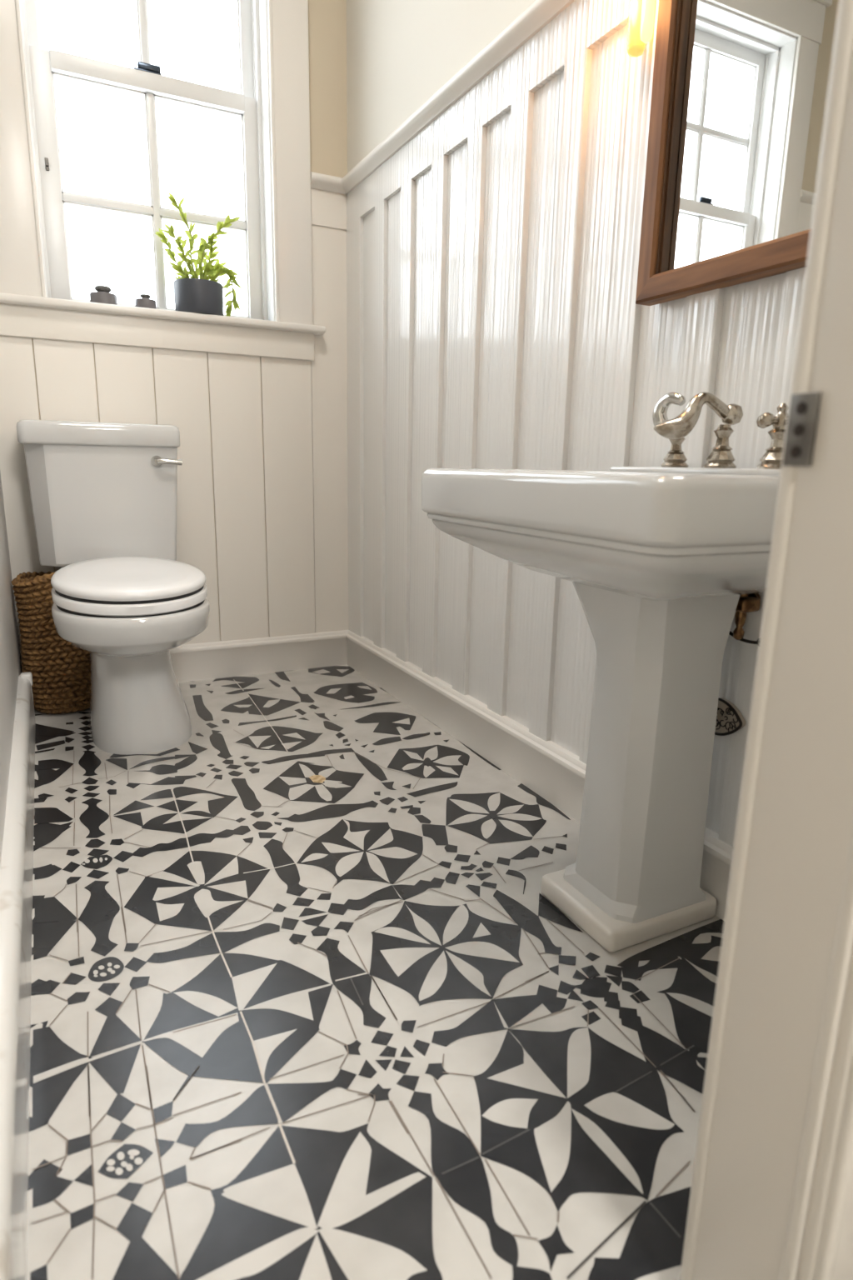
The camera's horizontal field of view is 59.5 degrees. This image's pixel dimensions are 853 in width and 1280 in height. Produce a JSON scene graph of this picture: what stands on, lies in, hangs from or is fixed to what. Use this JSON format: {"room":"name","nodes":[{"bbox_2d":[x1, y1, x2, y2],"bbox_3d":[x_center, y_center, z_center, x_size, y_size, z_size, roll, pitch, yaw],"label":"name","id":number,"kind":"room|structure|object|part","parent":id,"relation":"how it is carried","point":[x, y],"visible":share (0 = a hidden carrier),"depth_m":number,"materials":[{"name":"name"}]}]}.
{"room":"bathroom","nodes":[
{"label":"bathroom","id":0,"kind":"room"},
{"bbox_2d":[0,471,22,867],"bbox_3d":[-0.867,-0.068,1.356,0.150,1.075,2.381,-6,15,-26],"label":"wall","id":1,"kind":"structure","parent":0,"point":[10,655],"depth_m":1.86,"materials":[{"name":"white paint"}]},
{"bbox_2d":[0,671,35,1279],"bbox_3d":[-0.755,0.401,1.377,0.046,0.158,2.116,-6,15,-26],"label":"baseboard","id":2,"kind":"structure","parent":1,"relation":"attached to","point":[17,860],"depth_m":0.99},
{"bbox_2d":[0,0,348,658],"bbox_3d":[-1.829,-1.254,2.066,3.574,3.020,0.241,-6,15,-26],"label":"wall","id":3,"kind":"structure","parent":0,"point":[262,503],"depth_m":2.66,"materials":[{"name":"white paint"}]},
{"bbox_2d":[0,0,325,360],"bbox_3d":[-0.885,-1.833,2.384,1.068,1.725,0.290,-6,15,-26],"label":"window","id":4,"kind":"structure","parent":3,"relation":"in","point":[271,105],"depth_m":2.44,"materials":[{"name":"white paint"}]},
{"bbox_2d":[90,285,117,304],"bbox_3d":[-1.038,-1.104,2.401,0.082,0.063,0.082,-6,15,-26],"label":"candle tin","id":5,"kind":"object","parent":4,"relation":"on","point":[102,295],"visible":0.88,"depth_m":2.37,"materials":[{"name":"grey metal"}]},
{"bbox_3d":[-1.038,-1.125,2.395,0.049,0.019,0.038,-6,15,-26],"label":"lid stone","id":6,"kind":"part","parent":5,"relation":"part of","materials":[{"name":"grey stone"}]},
{"bbox_3d":[-0.914,-2.151,2.380,0.704,0.746,0.040,-6,15,-26],"label":"sash","id":7,"kind":"part","parent":4,"relation":"part of","materials":[{"name":"white paint"}]},
{"bbox_3d":[-0.901,-1.465,2.489,0.704,0.723,0.052,-6,15,-26],"label":"sash","id":8,"kind":"part","parent":4,"relation":"part of","materials":[{"name":"white paint"}]},
{"bbox_2d":[135,294,156,309],"bbox_3d":[-0.924,-1.110,2.458,0.066,0.052,0.066,-6,15,-26],"label":"candle tin","id":9,"kind":"object","parent":4,"relation":"on","point":[144,302],"visible":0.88,"depth_m":2.44,"materials":[{"name":"grey metal"}]},
{"bbox_3d":[-0.924,-1.129,2.454,0.033,0.012,0.026,-6,15,-26],"label":"lid stone","id":10,"kind":"part","parent":9,"relation":"part of","materials":[{"name":"grey stone"}]},
{"bbox_3d":[-0.881,-1.085,2.522,1.068,0.024,0.205,-6,15,-26],"label":"sill","id":11,"kind":"part","parent":4,"relation":"part of","materials":[{"name":"white paint"}]},
{"bbox_2d":[155,191,243,316],"bbox_3d":[-0.750,-1.266,2.501,0.258,0.384,0.160,1,13,0],"label":"potted plant","id":12,"kind":"object","parent":4,"relation":"on","point":[202,294],"visible":0.97,"depth_m":2.48,"materials":[{"name":"green plant"}]},
{"bbox_3d":[-0.770,-1.150,2.528,0.160,0.104,0.160,-6,15,-26],"label":"pot","id":13,"kind":"part","parent":12,"relation":"part of","materials":[{"name":"grey ceramic"}]},
{"bbox_2d":[20,630,349,682],"bbox_3d":[-0.836,0.079,2.771,1.169,0.139,0.039,-6,15,-26],"label":"baseboard","id":14,"kind":"structure","parent":3,"relation":"attached to","point":[205,661],"depth_m":2.85,"materials":[{"name":"white paint"}]},
{"bbox_2d":[310,171,345,194],"bbox_3d":[-0.338,-1.593,2.601,0.139,0.044,0.038,-6,15,-26],"label":"trim","id":15,"kind":"structure","parent":3,"relation":"attached to","point":[318,181],"depth_m":2.59,"materials":[{"name":"white paint"}]},
{"bbox_2d":[26,665,724,1279],"bbox_3d":[-0.600,0.806,0.126,3.700,0.052,5.613,-6,15,-26],"label":"floor","id":16,"kind":"structure","parent":0,"point":[309,1001],"depth_m":1.10,"materials":[{"name":"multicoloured tile"}]},
{"bbox_2d":[11,570,90,713],"bbox_3d":[-1.179,-0.007,2.406,0.253,0.459,0.255,6,14,19],"label":"basket","id":17,"kind":"object","parent":16,"relation":"on","point":[60,670],"visible":0.63,"depth_m":2.31,"materials":[{"name":"wicker"}]},
{"bbox_2d":[16,420,209,754],"bbox_3d":[-0.892,-0.169,2.161,0.448,0.900,0.862,-6,15,-26],"label":"toilet","id":18,"kind":"object","parent":16,"relation":"on","point":[103,495],"visible":1,"depth_m":2.14,"materials":[{"name":"white ceramic"}]},
{"bbox_3d":[-1.019,-0.639,2.326,0.448,0.067,0.260,-6,15,-26],"label":"tank lid","id":19,"kind":"part","parent":18,"relation":"part of","materials":[{"name":"white ceramic"}]},
{"bbox_3d":[-1.023,-0.433,2.380,0.428,0.360,0.237,-6,15,-26],"label":"tank","id":20,"kind":"part","parent":18,"relation":"part of","materials":[{"name":"white ceramic"}]},
{"bbox_3d":[-0.803,-0.172,2.018,0.383,0.049,0.528,-6,15,-26],"label":"lid","id":21,"kind":"part","parent":18,"relation":"part of","materials":[{"name":"white plastic"}]},
{"bbox_3d":[-0.804,-0.138,2.029,0.386,0.047,0.538,-6,15,-26],"label":"seat","id":22,"kind":"part","parent":18,"relation":"part of","materials":[{"name":"white plastic"}]},
{"bbox_3d":[-0.831,0.085,2.127,0.394,0.424,0.640,-6,15,-26],"label":"bowl","id":23,"kind":"part","parent":18,"relation":"part of","materials":[{"name":"white ceramic"}]},
{"bbox_3d":[-0.803,-0.552,2.308,0.088,0.034,0.037,-6,15,-26],"label":"flush lever","id":24,"kind":"part","parent":18,"relation":"part of","materials":[{"name":"silver metal"}]},
{"bbox_2d":[421,465,780,952],"bbox_3d":[0.314,0.119,1.256,0.451,0.802,0.622,-6,15,-26],"label":"pedestal sink","id":25,"kind":"object","parent":16,"relation":"on","point":[659,562],"visible":0.92,"depth_m":1.21,"materials":[{"name":"white ceramic"}]},
{"bbox_2d":[421,467,779,600],"bbox_3d":[0.320,-0.171,1.187,0.451,0.186,0.622,-6,15,-26],"label":"basin","id":26,"kind":"object","parent":25,"relation":"in","point":[622,533],"depth_m":0.94,"materials":[{"name":"white ceramic"}]},
{"bbox_2d":[652,392,688,467],"bbox_3d":[0.417,-0.350,1.249,0.071,0.120,0.060,-9,17,-38],"label":"tap","id":27,"kind":"object","parent":25,"relation":"on","point":[676,457],"visible":0.62,"depth_m":1.24,"materials":[{"name":"silver metal"}]},
{"bbox_3d":[0.410,-0.369,1.234,0.053,0.075,0.060,-6,15,-26],"label":"lever","id":28,"kind":"part","parent":27,"relation":"part of","materials":[{"name":"silver metal"}]},
{"bbox_3d":[0.424,-0.321,1.268,0.046,0.056,0.043,-6,15,-26],"label":"post","id":29,"kind":"part","parent":27,"relation":"part of","materials":[{"name":"silver metal"}]},
{"bbox_2d":[654,392,743,468],"bbox_3d":[0.421,-0.324,1.153,0.171,0.114,0.048,-6,15,-26],"label":"spout","id":30,"kind":"object","parent":25,"relation":"on","point":[722,456],"visible":0.99,"depth_m":1.16,"materials":[{"name":"silver metal"}]},
{"bbox_3d":[0.468,-0.306,1.182,0.050,0.068,0.048,-6,15,-26],"label":"post","id":31,"kind":"part","parent":30,"relation":"part of","materials":[{"name":"silver metal"}]},
{"bbox_2d":[756,403,788,469],"bbox_3d":[0.514,-0.296,1.089,0.063,0.094,0.063,5,14,17],"label":"tap","id":32,"kind":"object","parent":25,"relation":"on","point":[772,458],"visible":0.65,"depth_m":1.08,"materials":[{"name":"silver metal"}]},
{"bbox_3d":[0.514,-0.281,1.093,0.053,0.062,0.050,-6,15,-26],"label":"post","id":33,"kind":"part","parent":32,"relation":"part of","materials":[{"name":"silver metal"}]},
{"bbox_3d":[0.515,-0.325,1.083,0.062,0.034,0.062,5,14,18],"label":"cross handle","id":34,"kind":"part","parent":32,"relation":"part of","materials":[{"name":"silver metal"}]},
{"bbox_2d":[346,0,806,847],"bbox_3d":[0.279,-1.141,1.758,0.140,3.020,2.718,-6,15,-26],"label":"wall","id":35,"kind":"structure","parent":0,"point":[494,319],"depth_m":1.83,"materials":[{"name":"white paint"}]},
{"bbox_2d":[341,0,574,194],"bbox_3d":[0.238,-1.346,1.609,0.038,0.044,2.373,-6,15,-26],"label":"trim","id":36,"kind":"structure","parent":35,"relation":"attached to","point":[541,12],"depth_m":1.88,"materials":[{"name":"white paint"}]},
{"bbox_2d":[346,630,733,920],"bbox_3d":[0.219,0.282,2.000,0.039,0.139,2.373,-6,15,-26],"label":"baseboard","id":37,"kind":"structure","parent":35,"relation":"attached to","point":[554,772],"depth_m":2.02,"materials":[{"name":"white paint"}]},
{"bbox_2d":[627,0,655,57],"bbox_3d":[0.390,-1.185,1.316,0.052,0.266,0.065,-6,15,-26],"label":"wall sconce","id":38,"kind":"object","parent":35,"relation":"attached to","point":[642,12],"visible":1,"depth_m":1.32,"materials":[{"name":"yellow glass"}]},
{"bbox_3d":[0.390,-1.155,1.298,0.022,0.200,0.022,-6,15,-26],"label":"bulb","id":39,"kind":"part","parent":38,"relation":"part of","materials":[{"name":"yellow glass"}]},
{"bbox_2d":[715,697,745,735],"bbox_3d":[0.528,0.138,1.325,0.015,0.070,0.085,-6,15,-26],"label":"wall plate","id":40,"kind":"object","parent":35,"relation":"attached to","point":[730,719],"visible":0.68,"depth_m":1.31,"materials":[{"name":"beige ceramic"}]},
{"bbox_2d":[635,0,839,305],"bbox_3d":[0.540,-0.952,1.073,0.039,0.782,0.563,-6,15,-26],"label":"wall mirror","id":41,"kind":"object","parent":35,"relation":"attached to","point":[740,92],"visible":1,"depth_m":1.21,"materials":[{"name":"brown wood"}]},
{"bbox_3d":[0.533,-0.592,1.158,0.039,0.042,0.563,-6,15,-26],"label":"frame rail","id":42,"kind":"part","parent":41,"relation":"part of","materials":[{"name":"brown wood"}]},
{"bbox_2d":[729,593,760,645],"bbox_3d":[0.532,-0.037,1.257,0.069,0.090,0.060,1,13,0],"label":"shutoff valve","id":43,"kind":"object","parent":35,"relation":"attached to","point":[750,602],"visible":0.55,"depth_m":1.24,"materials":[{"name":"gold metal"}]},
{"bbox_3d":[0.526,-0.029,1.254,0.018,0.058,0.018,-6,15,-26],"label":"handle","id":44,"kind":"part","parent":43,"relation":"part of","materials":[{"name":"gold metal"}]},
{"bbox_3d":[-0.677,-0.711,-0.137,3.594,3.020,0.105,-6,15,-26],"label":"wall","id":45,"kind":"structure","parent":0,"visible":0},
{"bbox_2d":[680,0,852,1279],"bbox_3d":[0.018,-0.378,0.296,0.779,2.200,0.137,-6,15,-26],"label":"door frame","id":46,"kind":"structure","parent":45,"relation":"in","point":[772,1194],"depth_m":0.57,"materials":[{"name":"white paint"}]}
]}

